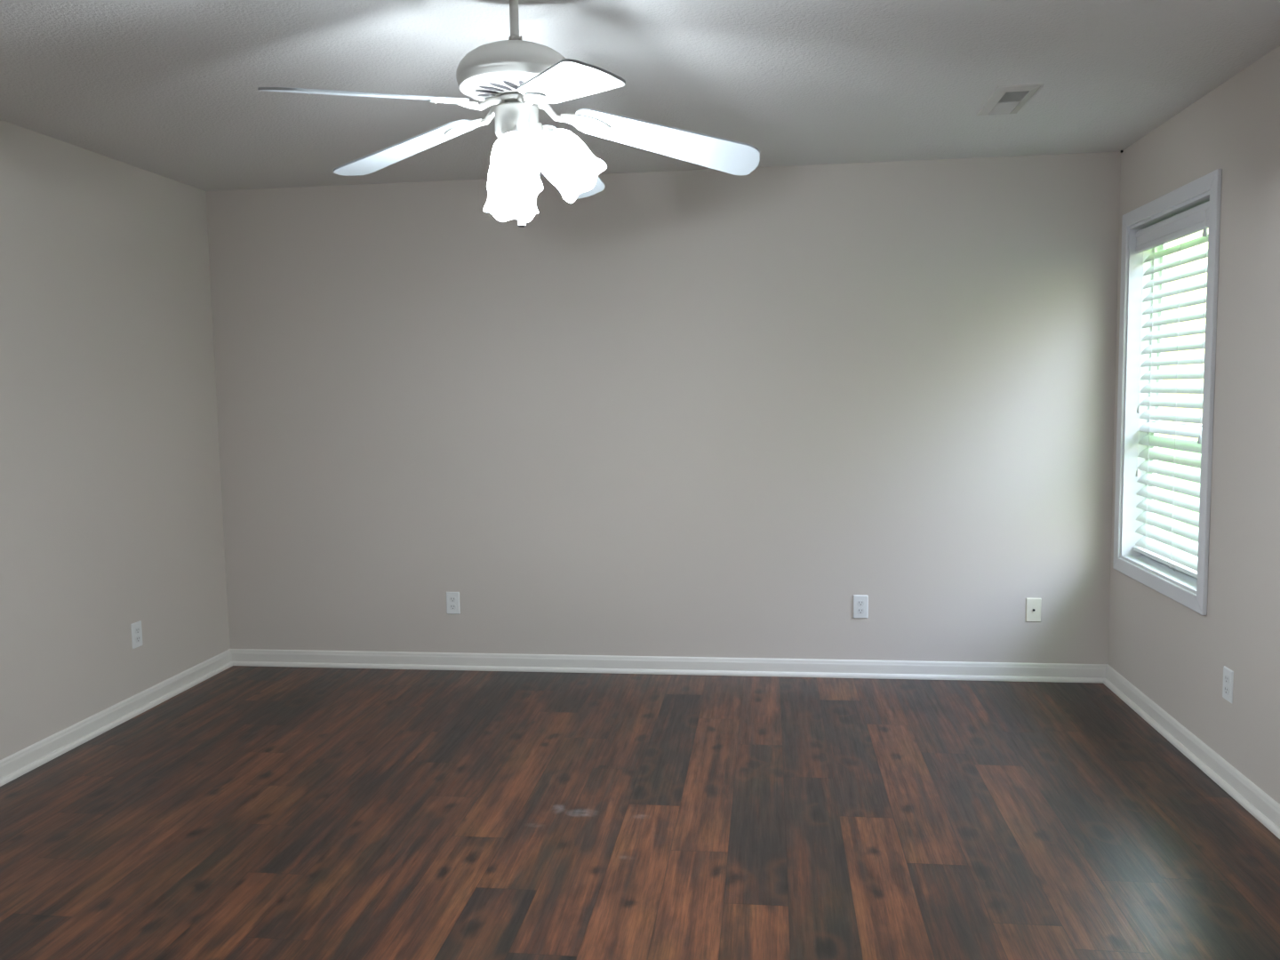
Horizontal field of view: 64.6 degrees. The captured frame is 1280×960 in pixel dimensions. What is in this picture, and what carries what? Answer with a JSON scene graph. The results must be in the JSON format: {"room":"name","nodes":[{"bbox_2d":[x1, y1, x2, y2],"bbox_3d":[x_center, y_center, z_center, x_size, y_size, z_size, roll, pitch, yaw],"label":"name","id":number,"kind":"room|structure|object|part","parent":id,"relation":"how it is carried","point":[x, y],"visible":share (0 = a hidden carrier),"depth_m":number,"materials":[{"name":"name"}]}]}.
{"room":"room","nodes":[
{"label":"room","id":0,"kind":"room"},
{"bbox_2d":[0,120,230,759],"bbox_3d":[-2.587,0.016,2.544,0.140,2.510,5.450,0,5,7],"label":"wall","id":1,"kind":"structure","parent":0,"point":[111,515],"depth_m":4.30,"materials":[{"name":"beige paint"}]},
{"bbox_2d":[0,648,232,786],"bbox_3d":[-2.485,1.175,2.637,0.029,0.083,5.450,0,5,7],"label":"baseboard","id":2,"kind":"structure","parent":1,"relation":"attached to","point":[34,756],"depth_m":4.30,"materials":[{"name":"white paint"}]},
{"bbox_2d":[130,620,143,648],"bbox_3d":[-2.255,0.694,4.543,0.008,0.114,0.070,0,5,7],"label":"wall outlet","id":3,"kind":"object","parent":1,"relation":"attached to","point":[136,628],"visible":1,"depth_m":4.54,"materials":[{"name":"white plastic"}]},
{"bbox_2d":[135,626,140,633],"bbox_3d":[-2.253,0.675,4.541,0.004,0.028,0.034,0,5,7],"label":"receptacle","id":4,"kind":"object","parent":3,"relation":"attached to","point":[137,628],"depth_m":4.54,"materials":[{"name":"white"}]},
{"bbox_2d":[136,635,140,642],"bbox_3d":[-2.252,0.714,4.544,0.004,0.028,0.034,0,5,7],"label":"receptacle","id":5,"kind":"object","parent":3,"relation":"attached to","point":[138,637],"depth_m":4.54,"materials":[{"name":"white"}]},
{"bbox_2d":[0,665,1279,959],"bbox_3d":[-0.317,1.231,2.367,4.397,0.050,5.450,0,5,7],"label":"floor","id":6,"kind":"structure","parent":0,"point":[250,812],"depth_m":3.25,"materials":[{"name":"brown wood"}]},
{"bbox_2d":[0,0,1279,191],"bbox_3d":[-0.357,-1.284,2.142,4.677,0.120,5.730,0,5,7],"label":"ceiling","id":7,"kind":"structure","parent":0,"point":[169,89],"depth_m":3.32,"materials":[{"name":"white paint"}]},
{"bbox_2d":[257,0,759,227],"bbox_3d":[-0.298,-0.956,2.605,1.203,0.616,1.202,0,5,7],"label":"ceiling fan","id":8,"kind":"object","parent":7,"relation":"hanging from","point":[516,76],"visible":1,"depth_m":2.55,"materials":[{"name":"white metal"}]},
{"bbox_3d":[-0.620,-0.888,2.332,0.494,0.076,0.135,-4,6,-35],"label":"fan blade","id":9,"kind":"part","parent":8,"relation":"part of","materials":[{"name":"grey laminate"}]},
{"bbox_3d":[-0.652,-0.910,2.782,0.491,0.087,0.137,3,6,35],"label":"fan blade","id":10,"kind":"part","parent":8,"relation":"part of","materials":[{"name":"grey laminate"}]},
{"bbox_3d":[-0.340,-0.798,2.689,0.060,0.096,0.078,0,5,7],"label":"bulb","id":11,"kind":"part","parent":8,"relation":"part of","materials":[{"name":"white glass"}]},
{"bbox_3d":[-0.330,-0.858,2.650,0.067,0.084,0.066,0,5,7],"label":"lamp arm","id":12,"kind":"part","parent":8,"relation":"part of","materials":[{"name":"white metal"}]},
{"bbox_3d":[-0.306,-0.789,2.495,0.059,0.097,0.079,0,5,7],"label":"bulb","id":13,"kind":"part","parent":8,"relation":"part of","materials":[{"name":"white glass"}]},
{"bbox_3d":[-0.309,-0.851,2.523,0.067,0.075,0.066,0,5,7],"label":"lamp arm","id":14,"kind":"part","parent":8,"relation":"part of","materials":[{"name":"white ceramic"}]},
{"bbox_3d":[-0.304,-0.774,2.574,0.003,0.174,0.003,0,5,7],"label":"pull chain","id":15,"kind":"part","parent":8,"relation":"part of","materials":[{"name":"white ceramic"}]},
{"bbox_3d":[-0.302,-0.667,2.583,0.021,0.044,0.021,0,5,7],"label":"chain pull","id":16,"kind":"part","parent":8,"relation":"part of","materials":[{"name":"white metal"}]},
{"bbox_3d":[-0.240,-0.869,2.568,0.068,0.074,0.067,0,5,7],"label":"lamp arm","id":17,"kind":"part","parent":8,"relation":"part of","materials":[{"name":"white metal"}]},
{"bbox_3d":[-0.199,-0.819,2.563,0.086,0.091,0.060,0,5,7],"label":"bulb","id":18,"kind":"part","parent":8,"relation":"part of","materials":[{"name":"white glass"}]},
{"bbox_3d":[-0.231,-0.920,2.964,0.135,0.112,0.489,1,5,16],"label":"fan blade","id":19,"kind":"part","parent":8,"relation":"part of","materials":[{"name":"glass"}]},
{"bbox_3d":[-0.159,-0.865,2.222,0.134,0.102,0.491,-3,5,-19],"label":"fan blade","id":20,"kind":"part","parent":8,"relation":"part of","materials":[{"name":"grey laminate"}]},
{"bbox_3d":[0.070,-0.878,2.640,0.485,0.141,0.130,-1,5,-4],"label":"fan blade","id":21,"kind":"part","parent":8,"relation":"part of","materials":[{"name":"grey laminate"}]},
{"bbox_2d":[976,83,1042,115],"bbox_3d":[1.345,-1.383,3.701,0.150,0.013,0.375,0,5,7],"label":"ceiling vent","id":22,"kind":"object","parent":7,"relation":"in","point":[1004,99],"visible":1,"depth_m":3.66,"materials":[{"name":"grey metal"}]},
{"bbox_2d":[205,152,1120,663],"bbox_3d":[0.014,-0.246,5.019,4.677,2.510,0.140,0,5,7],"label":"wall","id":23,"kind":"structure","parent":0,"point":[710,412],"depth_m":4.92,"materials":[{"name":"beige paint"}]},
{"bbox_2d":[446,592,460,614],"bbox_3d":[-0.951,0.625,5.146,0.070,0.114,0.008,0,5,7],"label":"wall outlet","id":24,"kind":"object","parent":23,"relation":"attached to","point":[452,598],"visible":1,"depth_m":5.14,"materials":[{"name":"white plastic"}]},
{"bbox_2d":[448,596,455,601],"bbox_3d":[-0.952,0.606,5.143,0.034,0.028,0.004,0,5,7],"label":"receptacle","id":25,"kind":"object","parent":24,"relation":"attached to","point":[451,598],"depth_m":5.14,"materials":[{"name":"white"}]},
{"bbox_2d":[449,604,455,609],"bbox_3d":[-0.951,0.645,5.146,0.034,0.028,0.004,0,5,7],"label":"receptacle","id":26,"kind":"object","parent":24,"relation":"attached to","point":[452,606],"depth_m":5.14,"materials":[{"name":"white plastic"}]},
{"bbox_2d":[230,648,1108,683],"bbox_3d":[0.022,0.921,5.039,4.397,0.083,0.029,0,5,7],"label":"baseboard","id":27,"kind":"structure","parent":23,"relation":"attached to","point":[612,664],"depth_m":5.01,"materials":[{"name":"white paint"}]},
{"bbox_3d":[0.022,0.952,5.035,4.397,0.021,0.015,0,5,7],"label":"shoe molding","id":28,"kind":"part","parent":27,"relation":"part of","materials":[{"name":"white paint"}]},
{"bbox_2d":[853,594,867,618],"bbox_3d":[1.065,0.613,4.889,0.070,0.114,0.008,0,5,7],"label":"wall outlet","id":29,"kind":"object","parent":23,"relation":"attached to","point":[860,602],"visible":1,"depth_m":4.89,"materials":[{"name":"white plastic"}]},
{"bbox_2d":[856,608,863,614],"bbox_3d":[1.065,0.632,4.889,0.034,0.028,0.004,0,5,7],"label":"receptacle","id":30,"kind":"object","parent":29,"relation":"attached to","point":[860,611],"depth_m":4.89,"materials":[{"name":"white plastic"}]},
{"bbox_2d":[856,600,863,606],"bbox_3d":[1.064,0.593,4.885,0.034,0.028,0.004,0,5,7],"label":"receptacle","id":31,"kind":"object","parent":29,"relation":"attached to","point":[860,603],"depth_m":4.88,"materials":[{"name":"white plastic"}]},
{"bbox_2d":[1025,598,1041,622],"bbox_3d":[1.861,0.615,4.785,0.070,0.114,0.014,0,5,7],"label":"cable plate","id":32,"kind":"object","parent":23,"relation":"attached to","point":[1033,606],"visible":1,"depth_m":4.79,"materials":[{"name":"beige plastic"}]},
{"bbox_2d":[1107,45,1279,804],"bbox_3d":[1.914,-0.004,1.970,0.140,2.510,5.450,0,5,7],"label":"wall","id":33,"kind":"structure","parent":0,"point":[1175,654],"depth_m":3.47,"materials":[{"name":"beige paint"}]},
{"bbox_2d":[1112,168,1222,615],"bbox_3d":[2.174,-0.343,4.088,0.156,1.590,0.970,0,5,7],"label":"window","id":34,"kind":"structure","parent":33,"relation":"in","point":[1186,589],"depth_m":4.43,"materials":[{"name":"white paint"}]},
{"bbox_3d":[2.233,-0.617,4.055,0.015,0.848,0.790,0,5,7],"label":"sash","id":35,"kind":"part","parent":34,"relation":"part of","materials":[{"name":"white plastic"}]},
{"bbox_3d":[2.226,-0.343,4.081,0.041,1.446,0.826,0,5,7],"label":"frame","id":36,"kind":"part","parent":34,"relation":"part of","materials":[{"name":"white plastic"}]},
{"bbox_2d":[1133,200,1209,578],"bbox_3d":[2.164,-0.339,4.089,0.092,1.440,0.822,0,5,7],"label":"window blind","id":37,"kind":"object","parent":34,"relation":"attached to","point":[1192,220],"visible":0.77,"depth_m":4.14,"materials":[{"name":"white plastic"}]},
{"bbox_3d":[2.184,-0.518,4.417,0.002,0.950,0.002,0,5,7],"label":"pull cord","id":38,"kind":"part","parent":37,"relation":"part of","materials":[{"name":"white fabric"}]},
{"bbox_3d":[2.182,-0.658,4.410,0.002,0.670,0.002,3,6,37],"label":"pull cord","id":39,"kind":"part","parent":37,"relation":"part of","materials":[{"name":"white plastic"}]},
{"bbox_3d":[2.216,-0.361,4.344,0.054,1.370,0.002,0,5,7],"label":"ladder cord","id":40,"kind":"part","parent":37,"relation":"part of","materials":[{"name":"white fabric"}]},
{"bbox_3d":[2.194,0.344,4.148,0.054,0.016,0.814,0,5,7],"label":"rail","id":41,"kind":"part","parent":37,"relation":"part of","materials":[{"name":"white"}]},
{"bbox_3d":[2.180,-0.336,4.067,0.054,1.370,0.002,0,5,7],"label":"ladder cord","id":42,"kind":"part","parent":37,"relation":"part of","materials":[{"name":"white fabric"}]},
{"bbox_3d":[2.102,-0.550,3.778,0.002,0.770,0.002,3,6,37],"label":"pull cord","id":43,"kind":"part","parent":37,"relation":"part of","materials":[{"name":"white fabric"}]},
{"bbox_3d":[2.228,0.063,4.118,0.015,0.583,0.790,0,5,7],"label":"sash","id":44,"kind":"part","parent":34,"relation":"part of","materials":[{"name":"white plastic"}]},
{"bbox_2d":[1103,664,1279,839],"bbox_3d":[1.848,1.155,2.084,0.029,0.083,5.450,0,5,7],"label":"baseboard","id":45,"kind":"structure","parent":33,"relation":"attached to","point":[1259,804],"depth_m":3.70,"materials":[{"name":"white paint"}]},
{"bbox_2d":[1222,665,1233,703],"bbox_3d":[2.040,0.711,3.517,0.008,0.114,0.070,0,5,7],"label":"wall outlet","id":46,"kind":"object","parent":33,"relation":"attached to","point":[1228,674],"visible":1,"depth_m":3.51,"materials":[{"name":"white plastic"}]},
{"bbox_2d":[1224,685,1229,695],"bbox_3d":[2.038,0.730,3.518,0.004,0.028,0.034,0,5,7],"label":"receptacle","id":47,"kind":"object","parent":46,"relation":"attached to","point":[1226,687],"depth_m":3.52,"materials":[{"name":"white plastic"}]},
{"bbox_2d":[1224,674,1229,683],"bbox_3d":[2.037,0.691,3.515,0.004,0.028,0.034,0,5,7],"label":"receptacle","id":48,"kind":"object","parent":46,"relation":"attached to","point":[1226,676],"depth_m":3.52,"materials":[{"name":"white plastic"}]},
{"label":"outside","id":49,"kind":"structure","parent":0,"visible":0},
{"bbox_2d":[1156,440,1200,552],"bbox_3d":[22.148,1.409,2.285,39.810,0.100,60.000,0,5,7],"label":"lawn","id":50,"kind":"structure","parent":49,"point":[1159,448],"depth_m":20.08,"materials":[{"name":"green plant"}]}
]}

